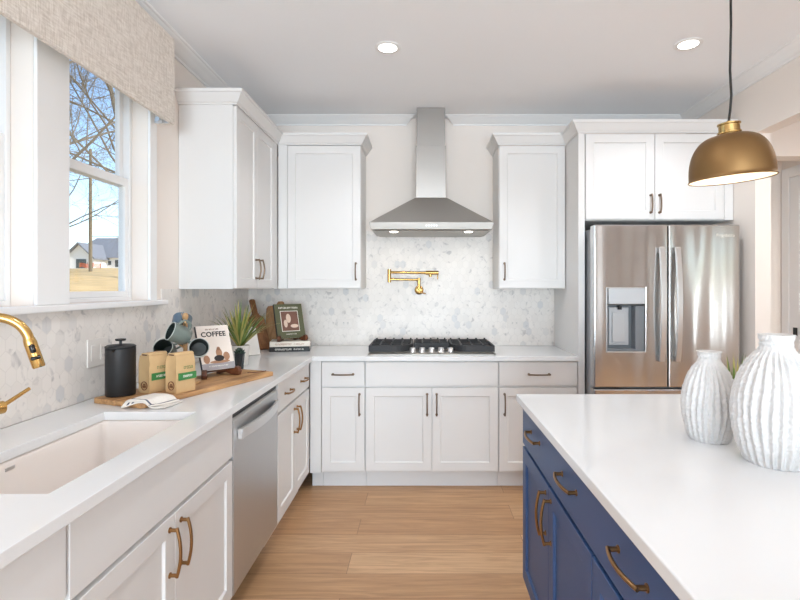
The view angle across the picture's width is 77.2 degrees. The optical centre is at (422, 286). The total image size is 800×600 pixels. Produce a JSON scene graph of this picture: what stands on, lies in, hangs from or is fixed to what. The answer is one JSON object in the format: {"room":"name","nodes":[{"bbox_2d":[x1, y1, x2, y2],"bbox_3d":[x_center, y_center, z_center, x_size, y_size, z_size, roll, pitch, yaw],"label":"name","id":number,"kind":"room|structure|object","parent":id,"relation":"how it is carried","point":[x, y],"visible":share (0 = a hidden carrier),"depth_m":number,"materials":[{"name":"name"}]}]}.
{"room":"kitchen","nodes":[
{"label":"kitchen","id":0,"kind":"room"},
{"bbox_2d":[0,21,206,428],"bbox_3d":[-1.484,0.013,0.295,0.148,2.743,8.590,0,0,0],"label":"wall","id":1,"kind":"structure","parent":0,"point":[21,41],"depth_m":2.56,"materials":[{"name":"white paint"}]},
{"bbox_2d":[0,14,9,305],"bbox_3d":[-1.519,-0.518,1.517,0.058,1.170,0.579,0,0,0],"label":"window","id":2,"kind":"structure","parent":1,"relation":"in","point":[4,22],"depth_m":1.79,"materials":[{"name":"white plastic"}]},
{"bbox_2d":[0,300,167,314],"bbox_3d":[-1.423,0.080,1.905,0.115,0.026,1.559,0,0,0],"label":"trim","id":3,"kind":"structure","parent":1,"relation":"attached to","point":[16,310],"depth_m":1.96,"materials":[{"name":"white paint"}]},
{"bbox_2d":[0,0,173,124],"bbox_3d":[-1.353,-1.071,1.837,0.111,0.448,1.555,0,0,0],"label":"window valance","id":4,"kind":"object","parent":1,"relation":"attached to","point":[118,42],"visible":1,"depth_m":2.09,"materials":[{"name":"fabric"}]},
{"bbox_2d":[33,36,156,304],"bbox_3d":[-1.403,-0.554,1.893,0.014,1.242,1.466,0,0,0],"label":"trim","id":5,"kind":"structure","parent":1,"relation":"attached to","point":[51,68],"depth_m":1.89,"materials":[{"name":"white paint"}]},
{"bbox_2d":[70,89,131,302],"bbox_3d":[-1.519,-0.518,2.268,0.058,1.170,0.580,0,0,0],"label":"window","id":6,"kind":"structure","parent":1,"relation":"in","point":[122,178],"depth_m":2.51,"materials":[{"name":"white plastic"}]},
{"bbox_2d":[0,289,248,428],"bbox_3d":[-1.406,0.241,2.065,0.008,0.458,3.930,0,0,0],"label":"backsplash","id":7,"kind":"structure","parent":1,"relation":"attached to","point":[65,379],"depth_m":2.04,"materials":[{"name":"tile"}]},
{"bbox_2d":[87,337,107,367],"bbox_3d":[-1.397,0.280,2.150,0.009,0.118,0.135,0,0,0],"label":"wall plate","id":8,"kind":"object","parent":7,"relation":"attached to","point":[95,347],"visible":0.84,"depth_m":2.13,"materials":[{"name":"white plastic"}]},
{"bbox_2d":[91,345,96,360],"bbox_3d":[-1.394,0.280,2.120,0.003,0.066,0.034,0,0,0],"label":"switch","id":9,"kind":"object","parent":8,"relation":"attached to","point":[93,347],"depth_m":2.12,"materials":[{"name":"white plastic"}]},
{"bbox_2d":[100,343,105,358],"bbox_3d":[-1.394,0.280,2.180,0.003,0.066,0.034,0,0,0],"label":"socket","id":10,"kind":"object","parent":8,"relation":"attached to","point":[102,345],"depth_m":2.17,"materials":[{"name":"grey plastic"}]},
{"bbox_2d":[179,105,276,288],"bbox_3d":[-1.222,-0.519,3.289,0.372,1.062,0.816,0,0,0],"label":"upper cabinet","id":11,"kind":"object","parent":1,"relation":"attached to","point":[228,164],"visible":1,"depth_m":2.88,"materials":[{"name":"white paint"}]},
{"bbox_2d":[174,88,371,155],"bbox_3d":[-0.922,-1.089,3.438,0.570,0.076,1.561,0,0,37],"label":"trim","id":12,"kind":"structure","parent":11,"relation":"attached to","point":[239,97],"depth_m":3.22,"materials":[{"name":"white paint"}]},
{"bbox_2d":[234,105,359,156],"bbox_3d":[-0.937,-1.055,3.457,0.944,0.010,1.144,0,0,0],"label":"trim","id":13,"kind":"structure","parent":11,"relation":"attached to","point":[234,105],"depth_m":3.71,"materials":[{"name":"white paint"}]},
{"bbox_2d":[135,0,414,125],"bbox_3d":[-0.736,-1.328,0.015,1.346,0.058,8.030,0,0,0],"label":"trim","id":14,"kind":"structure","parent":1,"relation":"attached to","point":[184,53],"depth_m":3.93,"materials":[{"name":"white paint"}]},
{"bbox_2d":[231,459,530,599],"bbox_3d":[1.445,1.435,0.245,6.110,0.100,8.690,0,0,0],"label":"floor","id":15,"kind":"structure","parent":0,"point":[331,542],"depth_m":2.67,"materials":[{"name":"brown wood"}]},
{"bbox_2d":[0,526,65,599],"bbox_3d":[-1.062,0.943,0.618,0.659,0.882,0.934,0,0,0],"label":"base cabinet","id":16,"kind":"object","parent":15,"relation":"on","point":[39,573],"visible":0.54,"depth_m":1.01,"materials":[{"name":"white paint"}]},
{"bbox_2d":[0,346,578,569],"bbox_3d":[-0.172,0.486,2.086,2.456,0.030,3.872,0,0,0],"label":"countertop","id":17,"kind":"structure","parent":16,"relation":"on","point":[26,520],"depth_m":1.68,"materials":[{"name":"white stone"}]},
{"bbox_2d":[0,313,44,413],"bbox_3d":[-1.257,0.273,1.464,0.176,0.396,0.213,0,0,39],"label":"sink faucet","id":18,"kind":"object","parent":17,"relation":"on","point":[30,343],"visible":1,"depth_m":1.47,"materials":[{"name":"gold metal"}]},
{"bbox_2d":[0,420,180,493],"bbox_3d":[-1.028,0.621,1.512,0.403,0.237,0.802,0,0,0],"label":"sink","id":19,"kind":"object","parent":17,"relation":"in","point":[44,469],"visible":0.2,"depth_m":1.71,"materials":[{"name":"white ceramic"}]},
{"bbox_2d":[94,369,272,408],"bbox_3d":[-1.067,0.458,2.349,0.285,0.025,0.800,0,0,21],"label":"serving board","id":20,"kind":"object","parent":17,"relation":"on","point":[214,381],"visible":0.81,"depth_m":2.31,"materials":[{"name":"brown wood"}]},
{"bbox_2d":[105,338,135,397],"bbox_3d":[-1.276,0.332,2.100,0.144,0.236,0.114,0,0,40],"label":"press","id":21,"kind":"object","parent":20,"relation":"on","point":[120,359],"visible":1,"depth_m":2.04,"materials":[{"name":"black metal"}]},
{"bbox_2d":[121,393,182,408],"bbox_3d":[-1.073,0.451,1.988,0.172,0.036,0.134,0,0,6],"label":"folded towel","id":22,"kind":"object","parent":20,"relation":"on","point":[154,400],"visible":1,"depth_m":1.97,"materials":[{"name":"white fabric"}]},
{"bbox_2d":[138,351,166,393],"bbox_3d":[-1.165,0.365,2.165,0.083,0.170,0.096,0,0,24],"label":"coffee bag","id":23,"kind":"object","parent":20,"relation":"on","point":[151,366],"visible":0.92,"depth_m":2.13,"materials":[{"name":"paper"}]},
{"bbox_2d":[165,351,195,393],"bbox_3d":[-1.049,0.365,2.164,0.083,0.170,0.095,0,0,26],"label":"coffee bag","id":24,"kind":"object","parent":20,"relation":"on","point":[180,372],"visible":1,"depth_m":2.13,"materials":[{"name":"paper"}]},
{"bbox_2d":[179,313,200,383],"bbox_3d":[-1.110,0.285,2.314,0.130,0.330,0.171,0,0,0],"label":"stand","id":25,"kind":"object","parent":20,"relation":"on","point":[184,315],"visible":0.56,"depth_m":2.33,"materials":[{"name":"brown wood"}]},
{"bbox_2d":[153,338,182,354],"bbox_3d":[-1.170,0.287,2.297,0.110,0.106,0.112,0,0,7],"label":"mug","id":26,"kind":"object","parent":25,"relation":"hanging from","point":[161,344],"visible":0.52,"depth_m":2.31,"materials":[{"name":"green ceramic"}]},
{"bbox_2d":[165,320,191,343],"bbox_3d":[-1.100,0.203,2.252,0.087,0.115,0.110,0,0,44],"label":"mug","id":27,"kind":"object","parent":25,"relation":"hanging from","point":[177,333],"visible":1,"depth_m":2.23,"materials":[{"name":"green ceramic"}]},
{"bbox_2d":[172,312,191,326],"bbox_3d":[-1.160,0.176,2.396,0.087,0.117,0.122,0,0,-10],"label":"mug","id":28,"kind":"object","parent":25,"relation":"hanging from","point":[177,317],"visible":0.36,"depth_m":2.38,"materials":[{"name":"blue ceramic"}]},
{"bbox_2d":[188,338,208,357],"bbox_3d":[-1.034,0.277,2.283,0.103,0.095,0.102,0,0,-27],"label":"mug","id":29,"kind":"object","parent":25,"relation":"hanging from","point":[199,346],"visible":0.79,"depth_m":2.31,"materials":[{"name":"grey ceramic"}]},
{"bbox_2d":[201,366,241,379],"bbox_3d":[-1.046,0.421,2.537,0.138,0.057,0.208,0,0,42],"label":"book stand","id":30,"kind":"object","parent":20,"relation":"on","point":[237,370],"visible":0.73,"depth_m":2.56,"materials":[{"name":"brown wood"}]},
{"bbox_2d":[194,325,234,371],"bbox_3d":[-1.062,0.310,2.550,0.102,0.221,0.170,0,0,42],"label":"book","id":31,"kind":"object","parent":30,"relation":"on","point":[219,356],"visible":1,"depth_m":2.55,"materials":[{"name":"beige paper"}]},
{"bbox_2d":[234,347,245,368],"bbox_3d":[-1.028,0.404,2.803,0.059,0.134,0.062,0,0,-37],"label":"potted succulent","id":32,"kind":"object","parent":17,"relation":"on","point":[239,353],"visible":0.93,"depth_m":2.78,"materials":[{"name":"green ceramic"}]},
{"bbox_2d":[234,353,244,368],"bbox_3d":[-1.028,0.421,2.800,0.056,0.100,0.056,0,0,0],"label":"pot","id":33,"kind":"object","parent":32,"relation":"on","point":[238,357],"depth_m":2.78,"materials":[{"name":"ceramic"}]},
{"bbox_2d":[212,302,279,365],"bbox_3d":[-1.082,0.271,3.019,0.436,0.400,0.400,0,0,-26],"label":"potted grass","id":34,"kind":"object","parent":17,"relation":"on","point":[239,329],"depth_m":2.99,"materials":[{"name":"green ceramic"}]},
{"bbox_2d":[231,344,249,365],"bbox_3d":[-1.105,0.411,3.020,0.110,0.120,0.110,0,0,0],"label":"pot","id":35,"kind":"object","parent":34,"relation":"attached to","point":[245,347],"depth_m":3.00,"materials":[{"name":"white ceramic"}]},
{"bbox_2d":[246,327,260,355],"bbox_3d":[-1.195,0.374,3.457,0.078,0.190,0.116,0,0,42],"label":"plaque","id":36,"kind":"object","parent":17,"relation":"on","point":[254,349],"visible":0.33,"depth_m":3.46,"materials":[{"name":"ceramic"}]},
{"bbox_2d":[249,299,269,349],"bbox_3d":[-1.256,0.282,3.791,0.164,0.375,0.130,0,0,38],"label":"cutting board","id":37,"kind":"object","parent":17,"relation":"on","point":[263,339],"visible":0.74,"depth_m":3.79,"materials":[{"name":"brown wood"}]},
{"bbox_2d":[266,301,292,340],"bbox_3d":[-1.138,0.293,3.976,0.220,0.355,0.092,0,0,-4],"label":"cutting board","id":38,"kind":"object","parent":17,"relation":"on","point":[271,331],"visible":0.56,"depth_m":3.96,"materials":[{"name":"brown wood"}]},
{"bbox_2d":[269,343,310,351],"bbox_3d":[-0.987,0.453,3.734,0.285,0.036,0.202,0,0,-10],"label":"book","id":39,"kind":"object","parent":17,"relation":"on","point":[297,348],"visible":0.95,"depth_m":3.64,"materials":[{"name":"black paper"}]},
{"bbox_2d":[270,339,309,346],"bbox_3d":[-0.989,0.416,3.736,0.285,0.036,0.202,0,0,-12],"label":"book","id":40,"kind":"object","parent":39,"relation":"on","point":[286,342],"visible":1,"depth_m":3.65,"materials":[{"name":"beige paper"}]},
{"bbox_2d":[277,334,307,341],"bbox_3d":[-0.982,0.369,3.708,0.228,0.057,0.138,0,0,-30],"label":"book stand","id":41,"kind":"object","parent":40,"relation":"on","point":[304,337],"visible":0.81,"depth_m":3.70,"materials":[{"name":"brown wood"}]},
{"bbox_2d":[273,304,304,338],"bbox_3d":[-0.997,0.254,3.725,0.215,0.253,0.108,0,0,-36],"label":"book","id":42,"kind":"object","parent":41,"relation":"on","point":[289,316],"visible":1,"depth_m":3.71,"materials":[{"name":"green paper"}]},
{"bbox_2d":[280,311,298,330],"bbox_3d":[-0.989,0.253,3.717,0.128,0.141,0.052,0,0,-36],"label":"picture","id":43,"kind":"object","parent":42,"relation":"attached to","point":[289,320],"depth_m":3.71},
{"bbox_2d":[368,338,495,354],"bbox_3d":[0.060,0.433,3.690,0.890,0.076,0.490,0,0,0],"label":"cooktop","id":44,"kind":"object","parent":17,"relation":"in","point":[385,346],"visible":1,"depth_m":3.49,"materials":[{"name":"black metal"}]},
{"bbox_2d":[368,345,495,354],"bbox_3d":[0.060,0.464,3.690,0.890,0.014,0.490,0,0,0],"label":"tray","id":45,"kind":"object","parent":44,"relation":"attached to","point":[417,351],"depth_m":3.46,"materials":[{"name":"silver metal"}]},
{"bbox_2d":[64,415,231,599],"bbox_3d":[-1.062,0.943,1.558,0.659,0.882,0.941,0,0,0],"label":"base cabinet","id":46,"kind":"object","parent":15,"relation":"on","point":[166,534],"visible":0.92,"depth_m":1.50,"materials":[{"name":"white paint"}]},
{"bbox_2d":[228,386,278,595],"bbox_3d":[-1.051,0.946,2.345,0.642,0.878,0.618,0,0,0],"label":"dishwasher","id":47,"kind":"object","parent":15,"relation":"on","point":[254,426],"visible":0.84,"depth_m":2.26,"materials":[{"name":"silver metal"}]},
{"bbox_2d":[264,364,308,545],"bbox_3d":[-1.062,0.943,3.027,0.659,0.882,0.733,0,0,0],"label":"base cabinet","id":48,"kind":"object","parent":15,"relation":"on","point":[292,392],"visible":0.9,"depth_m":2.96,"materials":[{"name":"white paint"}]},
{"bbox_2d":[310,361,365,485],"bbox_3d":[-0.583,0.943,3.688,0.375,0.882,0.634,0,0,0],"label":"base cabinet","id":49,"kind":"object","parent":15,"relation":"on","point":[337,388],"visible":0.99,"depth_m":3.41,"materials":[{"name":"white paint"}]},
{"bbox_2d":[366,361,497,485],"bbox_3d":[0.060,0.943,3.688,0.909,0.882,0.634,0,0,0],"label":"base cabinet","id":50,"kind":"object","parent":15,"relation":"on","point":[429,423],"visible":0.98,"depth_m":3.42,"materials":[{"name":"white paint"}]},
{"bbox_2d":[497,361,577,485],"bbox_3d":[0.788,0.943,3.688,0.542,0.882,0.634,0,0,0],"label":"base cabinet","id":51,"kind":"object","parent":15,"relation":"on","point":[514,377],"visible":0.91,"depth_m":3.41,"materials":[{"name":"white paint"}]},
{"bbox_2d":[555,133,584,393],"bbox_3d":[1.082,0.167,3.720,0.045,2.434,0.617,0,0,0],"label":"end panel","id":52,"kind":"object","parent":15,"relation":"on","point":[569,301],"visible":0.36,"depth_m":3.52,"materials":[{"name":"white paint"}]},
{"bbox_2d":[523,409,678,599],"bbox_3d":[0.902,0.944,1.280,1.019,0.882,1.773,0,0,0],"label":"kitchen island","id":53,"kind":"object","parent":15,"relation":"on","point":[574,549],"visible":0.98,"depth_m":1.49,"materials":[{"name":"blue paint"}]},
{"bbox_2d":[516,394,799,599],"bbox_3d":[1.005,0.486,1.250,1.190,0.030,1.900,0,0,0],"label":"island countertop","id":54,"kind":"structure","parent":53,"relation":"on","point":[713,523],"depth_m":1.14,"materials":[{"name":"white stone"}]},
{"bbox_2d":[680,350,733,444],"bbox_3d":[0.884,0.334,1.545,0.159,0.273,0.159,0,0,13],"label":"ribbed vase","id":55,"kind":"object","parent":54,"relation":"on","point":[706,386],"visible":0.88,"depth_m":1.50,"materials":[{"name":"white ceramic"}]},
{"bbox_2d":[726,356,745,378],"bbox_3d":[1.101,0.349,1.721,0.167,0.244,0.207,0,0,32],"label":"potted grass","id":56,"kind":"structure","parent":54,"relation":"on","point":[733,374],"depth_m":1.75,"materials":[{"name":"green plant"}]},
{"bbox_2d":[729,333,799,471],"bbox_3d":[0.950,0.298,1.344,0.217,0.344,0.217,0,0,19],"label":"ribbed vase","id":57,"kind":"object","parent":54,"relation":"on","point":[764,403],"visible":1,"depth_m":1.29,"materials":[{"name":"white ceramic"}]},
{"bbox_2d":[585,225,738,393],"bbox_3d":[1.591,0.489,3.600,0.952,1.792,0.800,0,0,0],"label":"refrigerator","id":58,"kind":"object","parent":15,"relation":"on","point":[656,296],"visible":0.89,"depth_m":3.26,"materials":[{"name":"silver metal"}]},
{"bbox_2d":[147,0,799,118],"bbox_3d":[1.445,-1.458,0.245,6.110,0.200,8.690,0,0,0],"label":"ceiling","id":59,"kind":"structure","parent":0,"point":[289,56],"depth_m":2.85,"materials":[{"name":"paint"}]},
{"bbox_2d":[375,41,400,53],"bbox_3d":[-0.200,-1.354,2.830,0.148,0.006,0.148,0,0,0],"label":"recessed light","id":60,"kind":"object","parent":59,"relation":"in","point":[386,47],"visible":1,"depth_m":2.82,"materials":[{"name":"white paint"}]},
{"bbox_2d":[673,37,702,50],"bbox_3d":[1.480,-1.354,2.790,0.148,0.006,0.148,0,0,0],"label":"recessed light","id":61,"kind":"object","parent":59,"relation":"in","point":[688,43],"visible":1,"depth_m":2.79,"materials":[{"name":"white"}]},
{"bbox_2d":[688,0,778,186],"bbox_3d":[0.975,-0.843,1.580,0.245,1.028,0.246,0,0,-10],"label":"pendant lamp","id":62,"kind":"object","parent":59,"relation":"hanging from","point":[735,155],"visible":1,"depth_m":1.51,"materials":[{"name":"gold metal"}]},
{"bbox_2d":[277,119,685,458],"bbox_3d":[0.405,0.013,4.090,3.630,2.743,0.120,0,0,0],"label":"wall","id":63,"kind":"structure","parent":0,"point":[391,160],"depth_m":4.03,"materials":[{"name":"white paint"}]},
{"bbox_2d":[278,145,365,288],"bbox_3d":[-0.766,-0.519,3.844,0.611,1.062,0.367,0,0,0],"label":"upper cabinet","id":64,"kind":"object","parent":63,"relation":"attached to","point":[322,189],"visible":1,"depth_m":3.71,"materials":[{"name":"white paint"}]},
{"bbox_2d":[249,231,554,344],"bbox_3d":[-0.172,0.010,4.026,2.460,0.920,0.008,0,0,0],"label":"backsplash","id":65,"kind":"structure","parent":63,"relation":"attached to","point":[463,302],"depth_m":4.02,"materials":[{"name":"stone"}]},
{"bbox_2d":[338,318,353,327],"bbox_3d":[-0.620,0.290,4.017,0.130,0.078,0.009,0,0,0],"label":"wall plate","id":66,"kind":"object","parent":65,"relation":"attached to","point":[342,322],"visible":1,"depth_m":4.02,"materials":[{"name":"white plastic"}]},
{"bbox_2d":[342,321,349,324],"bbox_3d":[-0.620,0.290,4.014,0.066,0.034,0.003,0,0,0],"label":"socket","id":67,"kind":"object","parent":66,"relation":"attached to","point":[343,322],"depth_m":4.01,"materials":[{"name":"grey plastic"}]},
{"bbox_2d":[388,269,438,294],"bbox_3d":[-0.079,-0.040,3.974,0.405,0.201,0.096,0,0,0],"label":"pot filler faucet","id":68,"kind":"object","parent":65,"relation":"attached to","point":[418,289],"visible":1,"depth_m":3.95,"materials":[{"name":"gold metal"}]},
{"bbox_2d":[507,318,521,327],"bbox_3d":[0.735,0.290,4.017,0.120,0.078,0.009,0,0,0],"label":"wall plate","id":69,"kind":"object","parent":65,"relation":"attached to","point":[511,322],"visible":1,"depth_m":4.02,"materials":[{"name":"white plastic"}]},
{"bbox_2d":[510,321,518,324],"bbox_3d":[0.735,0.290,4.014,0.066,0.034,0.003,0,0,0],"label":"socket","id":70,"kind":"object","parent":69,"relation":"attached to","point":[511,322],"depth_m":4.01,"materials":[{"name":"grey plastic"}]},
{"bbox_2d":[369,108,493,236],"bbox_3d":[0.060,-0.876,3.774,0.884,0.962,0.493,0,0,0],"label":"range hood","id":71,"kind":"object","parent":63,"relation":"attached to","point":[429,214],"visible":1,"depth_m":3.74,"materials":[{"name":"silver metal"}]},
{"bbox_2d":[374,230,487,236],"bbox_3d":[0.060,-0.404,3.781,0.815,0.008,0.420,0,0,0],"label":"panel","id":72,"kind":"object","parent":71,"relation":"on","point":[381,233],"depth_m":3.74,"materials":[{"name":"silver metal"}]},
{"bbox_2d":[493,146,564,288],"bbox_3d":[0.809,-0.519,3.844,0.493,1.062,0.367,0,0,0],"label":"upper cabinet","id":73,"kind":"object","parent":63,"relation":"attached to","point":[528,181],"visible":1,"depth_m":3.71,"materials":[{"name":"white paint"}]},
{"bbox_2d":[486,119,737,156],"bbox_3d":[1.241,-1.089,3.513,1.740,0.076,0.461,0,0,22],"label":"trim","id":74,"kind":"structure","parent":73,"relation":"on","point":[576,126],"depth_m":3.39,"materials":[{"name":"white paint"}]},
{"bbox_2d":[585,134,732,229],"bbox_3d":[1.611,-0.753,3.690,1.010,0.593,0.639,0,0,0],"label":"upper cabinet","id":75,"kind":"object","parent":63,"relation":"attached to","point":[631,179],"visible":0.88,"depth_m":3.42,"materials":[{"name":"white paint"}]},
{"bbox_2d":[686,56,799,366],"bbox_3d":[2.170,0.013,0.015,0.100,2.743,8.030,0,0,0],"label":"wall","id":76,"kind":"structure","parent":0,"point":[771,104],"depth_m":3.19,"materials":[{"name":"white paint"}]},
{"bbox_2d":[445,34,799,125],"bbox_3d":[1.147,-1.328,0.015,1.944,0.058,8.030,0,0,0],"label":"trim","id":77,"kind":"structure","parent":76,"relation":"attached to","point":[790,50],"depth_m":3.93,"materials":[{"name":"white paint"}]},
{"bbox_2d":[771,161,781,332],"bbox_3d":[2.723,0.013,4.540,1.005,2.743,0.100,0,0,0],"label":"door frame","id":78,"kind":"structure","parent":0,"point":[775,180],"depth_m":4.49,"materials":[{"name":"white paint"}]},
{"bbox_2d":[771,120,799,177],"bbox_3d":[3.360,0.013,4.170,2.280,2.743,0.840,0,0,0],"label":"wall","id":79,"kind":"structure","parent":0,"point":[785,141],"depth_m":3.75,"materials":[{"name":"white paint"}]},
{"bbox_2d":[781,164,799,333],"bbox_3d":[3.216,0.170,4.113,0.018,2.430,0.724,0,0,0],"label":"trim","id":80,"kind":"structure","parent":79,"relation":"attached to","point":[786,174],"depth_m":4.42,"materials":[{"name":"white paint"}]},
{"bbox_2d":[790,175,799,353],"bbox_3d":[3.213,0.211,4.112,0.024,2.327,0.541,0,0,0],"label":"door","id":81,"kind":"structure","parent":79,"relation":"in","point":[795,181],"depth_m":4.31,"materials":[{"name":"white paint"}]},
{"label":"outside","id":82,"kind":"structure","parent":0,"visible":0},
{"bbox_2d":[70,268,117,291],"bbox_3d":[-62.200,0.138,50.000,120.000,3.021,180.000,0,0,0],"label":"ground","id":83,"kind":"structure","parent":82,"point":[99,279],"depth_m":24.18,"materials":[{"name":"beige sand"}]},
{"bbox_2d":[79,262,100,267],"bbox_3d":[-21.968,-1.419,33.040,1.524,0.454,0.160,0,0,0],"label":"construction fence","id":84,"kind":"object","parent":83,"relation":"on","point":[93,263],"visible":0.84,"depth_m":32.99,"materials":[{"name":"orange plastic"}]},
{"bbox_2d":[70,63,114,183],"bbox_3d":[-16.618,-13.821,26.165,23.604,27.190,27.366,0,0,22],"label":"bare tree","id":85,"kind":"object","parent":83,"relation":"on","point":[77,66],"visible":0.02,"depth_m":24.27,"materials":[{"name":"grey plant"}]},
{"bbox_2d":[70,60,116,226],"bbox_3d":[-13.903,-12.139,15.224,20.964,25.427,22.662,0,0,-22],"label":"bare tree","id":86,"kind":"object","parent":83,"relation":"on","point":[100,133],"visible":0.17,"depth_m":17.68,"materials":[{"name":"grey plant"}]},
{"bbox_2d":[70,238,117,268],"bbox_3d":[-47.075,-4.379,77.500,13.250,6.727,12.000,0,0,0],"label":"house","id":87,"kind":"structure","parent":83,"relation":"on","point":[102,253],"depth_m":73.97,"materials":[{"name":"white"}]},
{"bbox_2d":[70,62,117,269],"bbox_3d":[-19.125,-8.479,25.090,14.776,16.145,15.935,0,0,17],"label":"bare tree","id":88,"kind":"object","parent":83,"relation":"on","point":[89,126],"visible":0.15,"depth_m":27.03,"materials":[{"name":"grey plant"}]},
{"bbox_2d":[88,149,117,271],"bbox_3d":[-15.985,-4.595,30.018,8.130,7.371,0.236,0,0,0],"label":"utility pole","id":89,"kind":"object","parent":83,"relation":"on","point":[90,181],"visible":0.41,"depth_m":29.93,"materials":[{"name":"brown wood"}]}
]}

